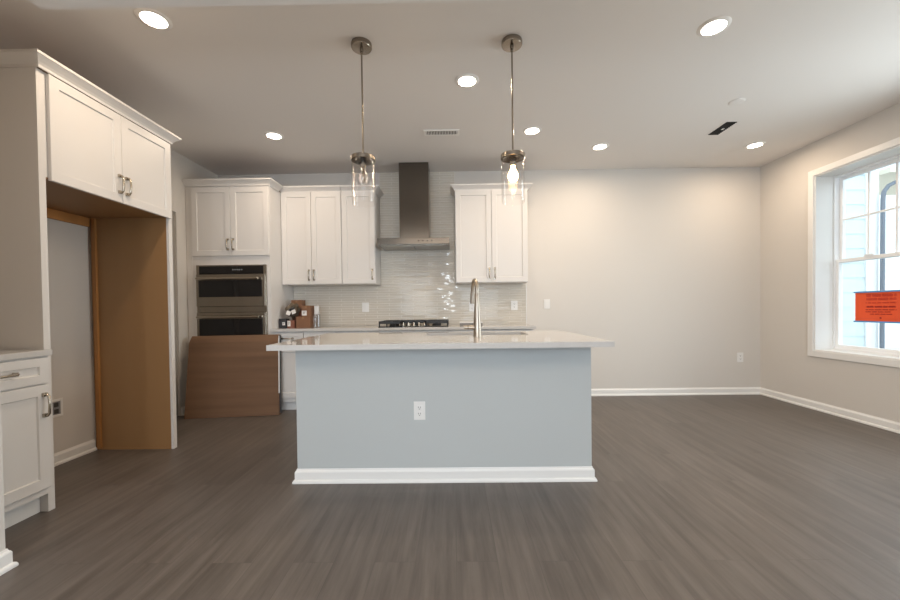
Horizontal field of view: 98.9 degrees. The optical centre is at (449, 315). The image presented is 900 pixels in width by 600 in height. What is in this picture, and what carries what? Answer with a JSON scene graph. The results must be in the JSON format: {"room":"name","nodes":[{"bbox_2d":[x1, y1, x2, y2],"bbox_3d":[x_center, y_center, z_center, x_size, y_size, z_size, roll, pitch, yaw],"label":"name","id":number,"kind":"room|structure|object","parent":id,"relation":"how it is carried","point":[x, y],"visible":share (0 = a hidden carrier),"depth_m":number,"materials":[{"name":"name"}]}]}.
{"room":"kitchen","nodes":[
{"label":"kitchen","id":0,"kind":"room"},
{"bbox_2d":[0,390,4,551],"bbox_3d":[-2.457,-0.255,-0.761,0.968,2.815,4.840,-1,1,1],"label":"wall","id":1,"kind":"structure","parent":0,"point":[2,519],"depth_m":1.66,"materials":[{"name":"grey paint"}]},
{"bbox_2d":[0,549,18,575],"bbox_3d":[-2.103,1.104,-0.729,0.346,0.088,4.866,-1,1,1],"label":"baseboard","id":2,"kind":"structure","parent":1,"relation":"attached to","point":[6,556],"depth_m":1.67,"materials":[{"name":"white paint"}]},
{"bbox_2d":[47,149,217,452],"bbox_3d":[-2.979,-0.314,3.183,0.150,2.815,3.320,-1,1,1],"label":"wall","id":3,"kind":"structure","parent":0,"point":[69,244],"depth_m":3.01,"materials":[{"name":"grey paint"}]},
{"bbox_2d":[52,398,62,417],"bbox_3d":[-2.892,0.684,2.829,0.006,0.132,0.092,-1,1,1],"label":"outlet box","id":4,"kind":"object","parent":3,"relation":"attached to","point":[57,404],"visible":0.75,"depth_m":2.84,"materials":[{"name":"white plastic"}]},
{"bbox_2d":[54,402,58,413],"bbox_3d":[-2.892,0.684,2.829,0.002,0.080,0.032,-1,1,1],"label":"receptacle","id":5,"kind":"object","parent":4,"relation":"attached to","point":[56,404],"depth_m":2.83,"materials":[{"name":"grey plastic"}]},
{"bbox_2d":[54,439,96,466],"bbox_3d":[-2.879,1.057,2.667,0.026,0.088,0.915,-1,1,1],"label":"baseboard","id":6,"kind":"structure","parent":3,"relation":"attached to","point":[74,452],"depth_m":2.95,"materials":[{"name":"white paint"}]},
{"bbox_2d":[172,212,177,415],"bbox_3d":[-2.938,0.000,3.663,0.035,2.170,0.870,-1,1,1],"label":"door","id":7,"kind":"structure","parent":3,"relation":"in","point":[172,212],"depth_m":4.08,"materials":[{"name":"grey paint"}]},
{"bbox_2d":[181,406,184,415],"bbox_3d":[-2.865,1.032,4.192,0.026,0.088,0.135,-1,1,1],"label":"baseboard","id":8,"kind":"structure","parent":3,"relation":"attached to","point":[182,408],"depth_m":4.13,"materials":[{"name":"white paint"}]},
{"bbox_2d":[0,395,899,599],"bbox_3d":[0.477,1.151,0.850,7.110,0.120,8.270,-1,1,1],"label":"floor","id":9,"kind":"structure","parent":0,"point":[693,497],"depth_m":1.99,"materials":[{"name":"wood"}]},
{"bbox_2d":[0,355,51,528],"bbox_3d":[-2.527,0.670,1.927,0.709,0.878,0.453,-1,1,1],"label":"base cabinet","id":10,"kind":"object","parent":9,"relation":"on","point":[24,382],"visible":1,"depth_m":2.02,"materials":[{"name":"white paint"}]},
{"bbox_2d":[0,349,51,360],"bbox_3d":[-2.562,0.214,1.909,0.696,0.031,0.473,-1,1,1],"label":"countertop","id":11,"kind":"structure","parent":10,"relation":"on","point":[4,354],"depth_m":2.02,"materials":[{"name":"stone"}]},
{"bbox_2d":[0,49,180,511],"bbox_3d":[-2.548,-0.168,2.636,0.708,2.532,1.094,-1,1,1],"label":"surround","id":12,"kind":"object","parent":9,"relation":"on","point":[71,151],"visible":1,"depth_m":2.64,"materials":[{"name":"white paint"}]},
{"bbox_2d":[184,334,281,418],"bbox_3d":[-2.301,0.642,4.077,0.973,0.851,0.228,-1,1,1],"label":"wood panel","id":13,"kind":"object","parent":9,"relation":"on","point":[228,375],"visible":0.93,"depth_m":4.08,"materials":[{"name":"brown wood"}]},
{"bbox_2d":[182,178,293,341],"bbox_3d":[-2.399,-0.209,4.509,0.971,2.548,0.657,-1,1,1],"label":"tall cabinet","id":14,"kind":"object","parent":9,"relation":"on","point":[230,221],"visible":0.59,"depth_m":4.22,"materials":[{"name":"white paint"}]},
{"bbox_2d":[195,264,267,335],"bbox_3d":[-2.387,0.016,4.440,0.770,1.140,0.606,-1,1,1],"label":"double wall oven","id":15,"kind":"object","parent":14,"relation":"in","point":[230,299],"visible":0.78,"depth_m":4.20,"materials":[{"name":"black"}]},
{"bbox_2d":[272,331,335,409],"bbox_3d":[-1.600,0.615,4.515,0.706,0.880,0.657,-1,1,1],"label":"base cabinet","id":16,"kind":"object","parent":9,"relation":"on","point":[288,358],"visible":0.2,"depth_m":4.24,"materials":[{"name":"white paint"}]},
{"bbox_2d":[270,324,535,331],"bbox_3d":[-0.511,0.146,4.505,2.897,0.031,0.644,-1,1,1],"label":"countertop","id":17,"kind":"structure","parent":16,"relation":"on","point":[485,326],"depth_m":4.19,"materials":[{"name":"stone"}]},
{"bbox_2d":[279,319,288,327],"bbox_3d":[-1.908,0.095,4.434,0.082,0.106,0.092,-1,1,1],"label":"box","id":18,"kind":"object","parent":17,"relation":"on","point":[282,322],"visible":0.81,"depth_m":4.39,"materials":[{"name":"black plastic"}]},
{"bbox_2d":[287,320,295,327],"bbox_3d":[-1.821,0.103,4.484,0.077,0.086,0.172,-1,1,1],"label":"cardboard box","id":19,"kind":"object","parent":17,"relation":"on","point":[290,323],"visible":0.82,"depth_m":4.40,"materials":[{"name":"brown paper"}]},
{"bbox_2d":[285,303,300,319],"bbox_3d":[-1.825,-0.042,4.486,0.165,0.204,0.152,-1,1,1],"label":"crumpled bag","id":20,"kind":"object","parent":19,"relation":"on","point":[292,310],"visible":0.98,"depth_m":4.45,"materials":[{"name":"black plastic"}]},
{"bbox_2d":[296,316,315,327],"bbox_3d":[-1.685,0.079,4.518,0.162,0.130,0.201,-1,1,1],"label":"cardboard box","id":21,"kind":"object","parent":17,"relation":"on","point":[301,321],"visible":0.98,"depth_m":4.42,"materials":[{"name":"brown cardboard"}]},
{"bbox_2d":[302,306,313,315],"bbox_3d":[-1.653,-0.048,4.482,0.100,0.124,0.127,-1,1,1],"label":"cardboard box","id":22,"kind":"object","parent":21,"relation":"on","point":[306,310],"visible":0.91,"depth_m":4.42,"materials":[{"name":"brown cardboard"}]},
{"bbox_2d":[313,306,319,321],"bbox_3d":[-1.549,0.018,4.486,0.064,0.250,0.064,-1,1,1],"label":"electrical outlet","id":23,"kind":"object","parent":17,"relation":"on","point":[316,308],"visible":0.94,"depth_m":4.46,"materials":[{"name":"white plastic"}]},
{"bbox_2d":[378,319,448,327],"bbox_3d":[-0.401,0.094,4.481,0.770,0.070,0.500,-1,1,1],"label":"gas cooktop","id":24,"kind":"object","parent":17,"relation":"in","point":[393,323],"visible":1,"depth_m":4.27,"materials":[{"name":"black metal"}]},
{"bbox_2d":[459,321,482,325],"bbox_3d":[0.244,0.099,4.470,0.266,0.044,0.106,-1,1,1],"label":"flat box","id":25,"kind":"object","parent":17,"relation":"on","point":[461,323],"visible":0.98,"depth_m":4.42,"materials":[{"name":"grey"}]},
{"bbox_2d":[460,323,482,325],"bbox_3d":[0.244,0.106,4.470,0.260,0.030,0.100,-1,1,1],"label":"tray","id":26,"kind":"object","parent":25,"relation":"on","point":[461,324],"depth_m":4.42,"materials":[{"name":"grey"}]},
{"bbox_3d":[-1.821,0.031,4.661,0.130,0.225,0.115,-1,1,1],"label":"cardboard box","id":27,"kind":"object","parent":17,"relation":"on","visible":0},
{"bbox_2d":[291,300,304,307],"bbox_3d":[-1.825,-0.131,4.635,0.125,0.099,0.121,-1,1,1],"label":"cardboard box","id":28,"kind":"object","parent":27,"relation":"on","point":[300,303],"visible":0.64,"depth_m":4.58,"materials":[{"name":"brown cardboard"}]},
{"bbox_2d":[336,331,377,332],"bbox_3d":[-1.015,0.608,4.510,0.460,0.880,0.657,-1,1,1],"label":"base cabinet","id":29,"kind":"object","parent":9,"relation":"on","point":[336,331],"visible":0.03,"depth_m":4.21,"materials":[{"name":"white paint"}]},
{"bbox_2d":[378,330,449,332],"bbox_3d":[-0.390,0.601,4.504,0.786,0.880,0.657,-1,1,1],"label":"base cabinet","id":30,"kind":"object","parent":9,"relation":"on","point":[394,330],"visible":0.02,"depth_m":4.21,"materials":[{"name":"white paint"}]},
{"bbox_2d":[292,347,596,483],"bbox_3d":[-0.038,0.624,2.864,1.946,0.880,0.834,-1,1,1],"label":"kitchen island","id":31,"kind":"object","parent":9,"relation":"on","point":[493,415],"visible":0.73,"depth_m":2.47,"materials":[{"name":"grey paint"}]},
{"bbox_2d":[414,401,424,419],"bbox_3d":[-0.195,0.614,2.470,0.074,0.118,0.009,-1,1,1],"label":"outlet","id":32,"kind":"object","parent":31,"relation":"attached to","point":[419,407],"visible":1,"depth_m":2.47,"materials":[{"name":"white plastic"}]},
{"bbox_2d":[266,330,614,350],"bbox_3d":[-0.054,0.169,2.761,2.000,0.032,1.105,-1,1,1],"label":"island countertop","id":33,"kind":"structure","parent":31,"relation":"on","point":[489,339],"depth_m":2.34,"materials":[{"name":"stone"}]},
{"bbox_2d":[463,278,481,336],"bbox_3d":[0.154,-0.057,2.776,0.131,0.415,0.204,-1,1,1],"label":"kitchen faucet","id":34,"kind":"object","parent":33,"relation":"on","point":[474,299],"visible":1,"depth_m":2.69,"materials":[{"name":"silver metal"}]},
{"bbox_2d":[450,329,492,331],"bbox_3d":[0.241,0.593,4.498,0.473,0.880,0.657,-1,1,1],"label":"base cabinet","id":35,"kind":"object","parent":9,"relation":"on","point":[481,329],"visible":0.03,"depth_m":4.20,"materials":[{"name":"white paint"}]},
{"bbox_2d":[493,329,532,330],"bbox_3d":[0.699,0.588,4.493,0.438,0.880,0.657,-1,1,1],"label":"base cabinet","id":36,"kind":"object","parent":9,"relation":"on","point":[493,329],"visible":0.03,"depth_m":4.21,"materials":[{"name":"white paint"}]},
{"bbox_2d":[0,0,899,174],"bbox_3d":[0.441,-1.784,0.801,7.110,0.120,8.270,-1,1,1],"label":"ceiling","id":37,"kind":"structure","parent":0,"point":[637,78],"depth_m":2.83,"materials":[{"name":"white paint"}]},
{"bbox_2d":[134,8,172,29],"bbox_3d":[-1.722,-1.718,2.238,0.180,0.007,0.180,-1,1,1],"label":"recessed light","id":38,"kind":"object","parent":37,"relation":"in","point":[155,19],"visible":0.97,"depth_m":2.23,"materials":[{"name":"white plastic"}]},
{"bbox_2d":[139,11,167,27],"bbox_3d":[-1.722,-1.719,2.238,0.133,0.002,0.133,-1,1,1],"label":"diffuser","id":39,"kind":"object","parent":38,"relation":"attached to","point":[154,19],"depth_m":2.24,"materials":[{"name":"white plastic"}]},
{"bbox_2d":[29,0,507,9],"bbox_3d":[0.920,-1.620,1.602,5.772,0.245,0.435,-1,1,1],"label":"beam","id":40,"kind":"structure","parent":37,"relation":"attached to","point":[42,4],"depth_m":1.82,"materials":[{"name":"white paint"}]},
{"bbox_2d":[264,131,283,139],"bbox_3d":[-1.711,-1.743,3.744,0.180,0.007,0.180,-1,1,1],"label":"recessed light","id":41,"kind":"object","parent":37,"relation":"in","point":[269,134],"visible":1,"depth_m":3.74,"materials":[{"name":"white plastic"}]},
{"bbox_2d":[267,133,280,138],"bbox_3d":[-1.712,-1.744,3.744,0.133,0.002,0.133,-1,1,1],"label":"diffuser","id":42,"kind":"object","parent":41,"relation":"attached to","point":[269,135],"depth_m":3.74,"materials":[{"name":"white plastic"}]},
{"bbox_2d":[351,37,375,184],"bbox_3d":[-0.561,-1.226,2.475,0.156,1.027,0.156,0,1,20],"label":"pendant light","id":43,"kind":"object","parent":37,"relation":"hanging from","point":[361,46],"visible":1,"depth_m":2.47,"materials":[{"name":"silver metal"}]},
{"bbox_2d":[360,157,366,168],"bbox_3d":[-0.558,-0.980,2.479,0.040,0.068,0.040,-1,1,1],"label":"socket","id":44,"kind":"object","parent":43,"relation":"attached to","point":[363,165],"depth_m":2.46,"materials":[{"name":"silver metal"}]},
{"bbox_2d":[423,129,459,135],"bbox_3d":[-0.081,-1.762,3.719,0.344,0.008,0.116,-1,1,1],"label":"ceiling vent","id":45,"kind":"object","parent":37,"relation":"in","point":[448,132],"visible":1,"depth_m":3.72,"materials":[{"name":"white metal"}]},
{"bbox_2d":[455,73,478,87],"bbox_3d":[0.128,-1.751,2.881,0.180,0.007,0.180,-1,1,1],"label":"recessed light","id":46,"kind":"object","parent":37,"relation":"in","point":[467,80],"visible":1,"depth_m":2.87,"materials":[{"name":"white plastic"}]},
{"bbox_2d":[458,76,475,85],"bbox_3d":[0.128,-1.752,2.881,0.133,0.002,0.133,-1,1,1],"label":"diffuser","id":47,"kind":"object","parent":46,"relation":"attached to","point":[462,80],"depth_m":2.88,"materials":[{"name":"white plastic"}]},
{"bbox_2d":[501,34,524,181],"bbox_3d":[0.401,-1.237,2.466,0.156,1.027,0.156,0,1,20],"label":"pendant light","id":48,"kind":"object","parent":37,"relation":"hanging from","point":[511,43],"visible":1,"depth_m":2.45,"materials":[{"name":"silver metal"}]},
{"bbox_2d":[510,154,515,165],"bbox_3d":[0.404,-0.992,2.470,0.040,0.068,0.040,-1,1,1],"label":"socket","id":49,"kind":"object","parent":48,"relation":"attached to","point":[512,157],"depth_m":2.45,"materials":[{"name":"silver metal"}]},
{"bbox_2d":[522,126,541,134],"bbox_3d":[0.789,-1.772,3.705,0.180,0.007,0.180,-1,1,1],"label":"recessed light","id":50,"kind":"object","parent":37,"relation":"in","point":[531,130],"visible":1,"depth_m":3.70,"materials":[{"name":"white plastic"}]},
{"bbox_2d":[525,128,538,133],"bbox_3d":[0.789,-1.774,3.705,0.133,0.002,0.133,-1,1,1],"label":"diffuser","id":51,"kind":"object","parent":50,"relation":"attached to","point":[527,130],"depth_m":3.70,"materials":[{"name":"white plastic"}]},
{"bbox_2d":[591,143,608,149],"bbox_3d":[1.595,-1.788,4.092,0.180,0.007,0.180,-1,1,1],"label":"recessed light","id":52,"kind":"object","parent":37,"relation":"in","point":[599,146],"visible":1,"depth_m":4.08,"materials":[{"name":"white plastic"}]},
{"bbox_2d":[594,145,605,148],"bbox_3d":[1.595,-1.790,4.092,0.133,0.002,0.133,-1,1,1],"label":"diffuser","id":53,"kind":"object","parent":52,"relation":"attached to","point":[595,146],"depth_m":4.09,"materials":[{"name":"white plastic"}]},
{"bbox_2d":[696,15,731,36],"bbox_3d":[1.613,-1.760,2.354,0.180,0.007,0.180,-1,1,1],"label":"recessed light","id":54,"kind":"object","parent":37,"relation":"in","point":[716,25],"visible":1,"depth_m":2.35,"materials":[{"name":"white plastic"}]},
{"bbox_2d":[701,20,726,34],"bbox_3d":[1.613,-1.762,2.354,0.133,0.002,0.133,-1,1,1],"label":"diffuser","id":55,"kind":"object","parent":54,"relation":"attached to","point":[710,27],"depth_m":2.35,"materials":[{"name":"white plastic"}]},
{"bbox_2d":[705,121,739,135],"bbox_3d":[2.619,-1.794,3.707,0.132,0.009,0.304,-1,1,1],"label":"ceiling vent","id":56,"kind":"object","parent":37,"relation":"in","point":[726,125],"visible":1,"depth_m":3.69,"materials":[{"name":"black metal"}]},
{"bbox_2d":[728,98,745,105],"bbox_3d":[2.404,-1.784,3.224,0.122,0.007,0.122,-1,1,1],"label":"cap","id":57,"kind":"object","parent":37,"relation":"attached to","point":[737,101],"visible":1,"depth_m":3.21,"materials":[{"name":"white paint"}]},
{"bbox_2d":[744,141,765,148],"bbox_3d":[3.249,-1.809,4.102,0.180,0.007,0.180,-1,1,1],"label":"recessed light","id":58,"kind":"object","parent":37,"relation":"in","point":[760,143],"visible":1,"depth_m":4.10,"materials":[{"name":"white plastic"}]},
{"bbox_2d":[748,143,762,147],"bbox_3d":[3.249,-1.810,4.101,0.133,0.002,0.133,-1,1,1],"label":"diffuser","id":59,"kind":"object","parent":58,"relation":"attached to","point":[752,145],"depth_m":4.11,"materials":[{"name":"white plastic"}]},
{"bbox_2d":[218,167,759,388],"bbox_3d":[0.497,-0.384,4.885,7.110,2.815,0.150,-1,1,1],"label":"wall","id":60,"kind":"structure","parent":0,"point":[661,264],"depth_m":4.79,"materials":[{"name":"grey paint"}]},
{"bbox_2d":[280,185,347,286],"bbox_3d":[-1.618,-0.929,4.636,0.707,1.140,0.365,-1,1,1],"label":"upper cabinet","id":61,"kind":"object","parent":60,"relation":"attached to","point":[311,216],"visible":0.96,"depth_m":4.50,"materials":[{"name":"white paint"}]},
{"bbox_2d":[340,185,383,285],"bbox_3d":[-1.042,-0.936,4.630,0.441,1.140,0.365,-1,1,1],"label":"upper cabinet","id":62,"kind":"object","parent":60,"relation":"attached to","point":[360,204],"visible":0.98,"depth_m":4.50,"materials":[{"name":"white paint"}]},
{"bbox_2d":[294,172,526,325],"bbox_3d":[-0.510,-0.826,4.806,2.917,1.902,0.011,-1,1,1],"label":"tile backsplash","id":63,"kind":"structure","parent":60,"relation":"attached to","point":[415,284],"depth_m":4.81,"materials":[{"name":"beige tile"}]},
{"bbox_2d":[362,302,368,311],"bbox_3d":[-1.058,-0.098,4.815,0.085,0.118,0.010,-1,1,1],"label":"light switch","id":64,"kind":"object","parent":63,"relation":"attached to","point":[365,306],"visible":1,"depth_m":4.81,"materials":[{"name":"white plastic"}]},
{"bbox_2d":[469,302,473,310],"bbox_3d":[0.277,-0.104,4.803,0.074,0.118,0.009,-1,1,1],"label":"outlet","id":65,"kind":"object","parent":63,"relation":"attached to","point":[471,306],"visible":0.79,"depth_m":4.80,"materials":[{"name":"white plastic"}]},
{"bbox_2d":[511,301,517,309],"bbox_3d":[0.801,-0.120,4.798,0.082,0.118,0.009,-1,1,1],"label":"outlet","id":66,"kind":"object","parent":63,"relation":"attached to","point":[514,304],"visible":1,"depth_m":4.80,"materials":[{"name":"white plastic"}]},
{"bbox_2d":[377,162,449,250],"bbox_3d":[-0.417,-1.285,4.549,0.810,0.975,0.478,-1,1,1],"label":"range hood","id":67,"kind":"object","parent":60,"relation":"attached to","point":[414,177],"visible":1,"depth_m":4.47,"materials":[{"name":"metal"}]},
{"bbox_2d":[450,183,532,284],"bbox_3d":[0.485,-0.950,4.616,0.947,1.136,0.365,-1,1,1],"label":"upper cabinet","id":68,"kind":"object","parent":60,"relation":"attached to","point":[491,219],"visible":1,"depth_m":4.48,"materials":[{"name":"white paint"}]},
{"bbox_2d":[544,299,549,308],"bbox_3d":[1.211,-0.139,4.803,0.074,0.118,0.010,-1,1,1],"label":"light switch","id":69,"kind":"object","parent":60,"relation":"attached to","point":[546,301],"visible":1,"depth_m":4.80,"materials":[{"name":"white plastic"}]},
{"bbox_2d":[591,387,759,395],"bbox_3d":[2.400,0.958,4.801,2.935,0.088,0.026,-1,1,1],"label":"baseboard","id":70,"kind":"structure","parent":60,"relation":"attached to","point":[712,390],"depth_m":4.79,"materials":[{"name":"white paint"}]},
{"bbox_2d":[737,353,742,361],"bbox_3d":[3.612,0.526,4.792,0.074,0.118,0.009,-1,1,1],"label":"outlet","id":71,"kind":"object","parent":60,"relation":"attached to","point":[739,355],"visible":1,"depth_m":4.79,"materials":[{"name":"white plastic"}]},
{"bbox_2d":[760,103,899,422],"bbox_3d":[3.913,-0.358,0.768,0.200,2.815,8.020,-1,1,1],"label":"wall","id":72,"kind":"structure","parent":0,"point":[786,367],"depth_m":4.24,"materials":[{"name":"grey paint"}]},
{"bbox_2d":[760,387,899,433],"bbox_3d":[3.817,1.007,0.791,0.026,0.088,8.020,-1,1,1],"label":"baseboard","id":73,"kind":"structure","parent":72,"relation":"attached to","point":[878,422],"depth_m":3.83,"materials":[{"name":"white paint"}]},
{"bbox_2d":[807,137,899,367],"bbox_3d":[3.963,-0.535,3.515,0.288,1.959,1.204,-1,1,1],"label":"window","id":74,"kind":"structure","parent":72,"relation":"in","point":[827,218],"depth_m":4.02,"materials":[{"name":"white paint"}]},
{"bbox_2d":[854,290,899,323],"bbox_3d":[4.037,-0.078,3.614,0.014,0.302,0.464,-1,1,1],"label":"sign","id":75,"kind":"object","parent":74,"relation":"attached to","point":[883,306],"visible":1,"depth_m":3.63,"materials":[{"name":"orange paper"}]},
{"label":"outside","id":76,"kind":"structure","parent":0,"visible":0},
{"bbox_3d":[17.219,1.148,10.861,25.800,0.150,38.000,-1,1,1],"label":"ground","id":77,"kind":"structure","parent":76,"visible":0},
{"bbox_2d":[843,174,865,346],"bbox_3d":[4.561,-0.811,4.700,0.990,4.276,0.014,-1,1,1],"label":"wall","id":78,"kind":"structure","parent":77,"relation":"on","point":[853,272],"depth_m":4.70,"materials":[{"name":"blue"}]},
{"bbox_2d":[864,169,878,347],"bbox_3d":[5.130,-0.855,4.706,0.150,4.350,0.065,-1,1,1],"label":"trim","id":79,"kind":"structure","parent":78,"relation":"attached to","point":[871,267],"depth_m":4.68,"materials":[{"name":"white"}]},
{"bbox_2d":[879,180,895,348],"bbox_3d":[5.391,-0.167,4.615,0.390,2.972,0.055,-1,1,10],"label":"downspout","id":80,"kind":"object","parent":78,"relation":"attached to","point":[883,192],"visible":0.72,"depth_m":4.63,"materials":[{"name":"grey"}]},
{"bbox_2d":[878,164,899,349],"bbox_3d":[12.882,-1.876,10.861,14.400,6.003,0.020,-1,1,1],"label":"neighbouring house","id":81,"kind":"structure","parent":77,"relation":"on","point":[892,265],"depth_m":10.87,"materials":[{"name":"white"}]},
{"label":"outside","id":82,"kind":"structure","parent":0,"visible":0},
{"bbox_2d":[879,167,895,194],"bbox_3d":[6.363,-1.740,5.023,2.330,0.060,0.980,-1,1,1],"label":"soffit","id":83,"kind":"structure","parent":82,"point":[887,175],"depth_m":4.81,"materials":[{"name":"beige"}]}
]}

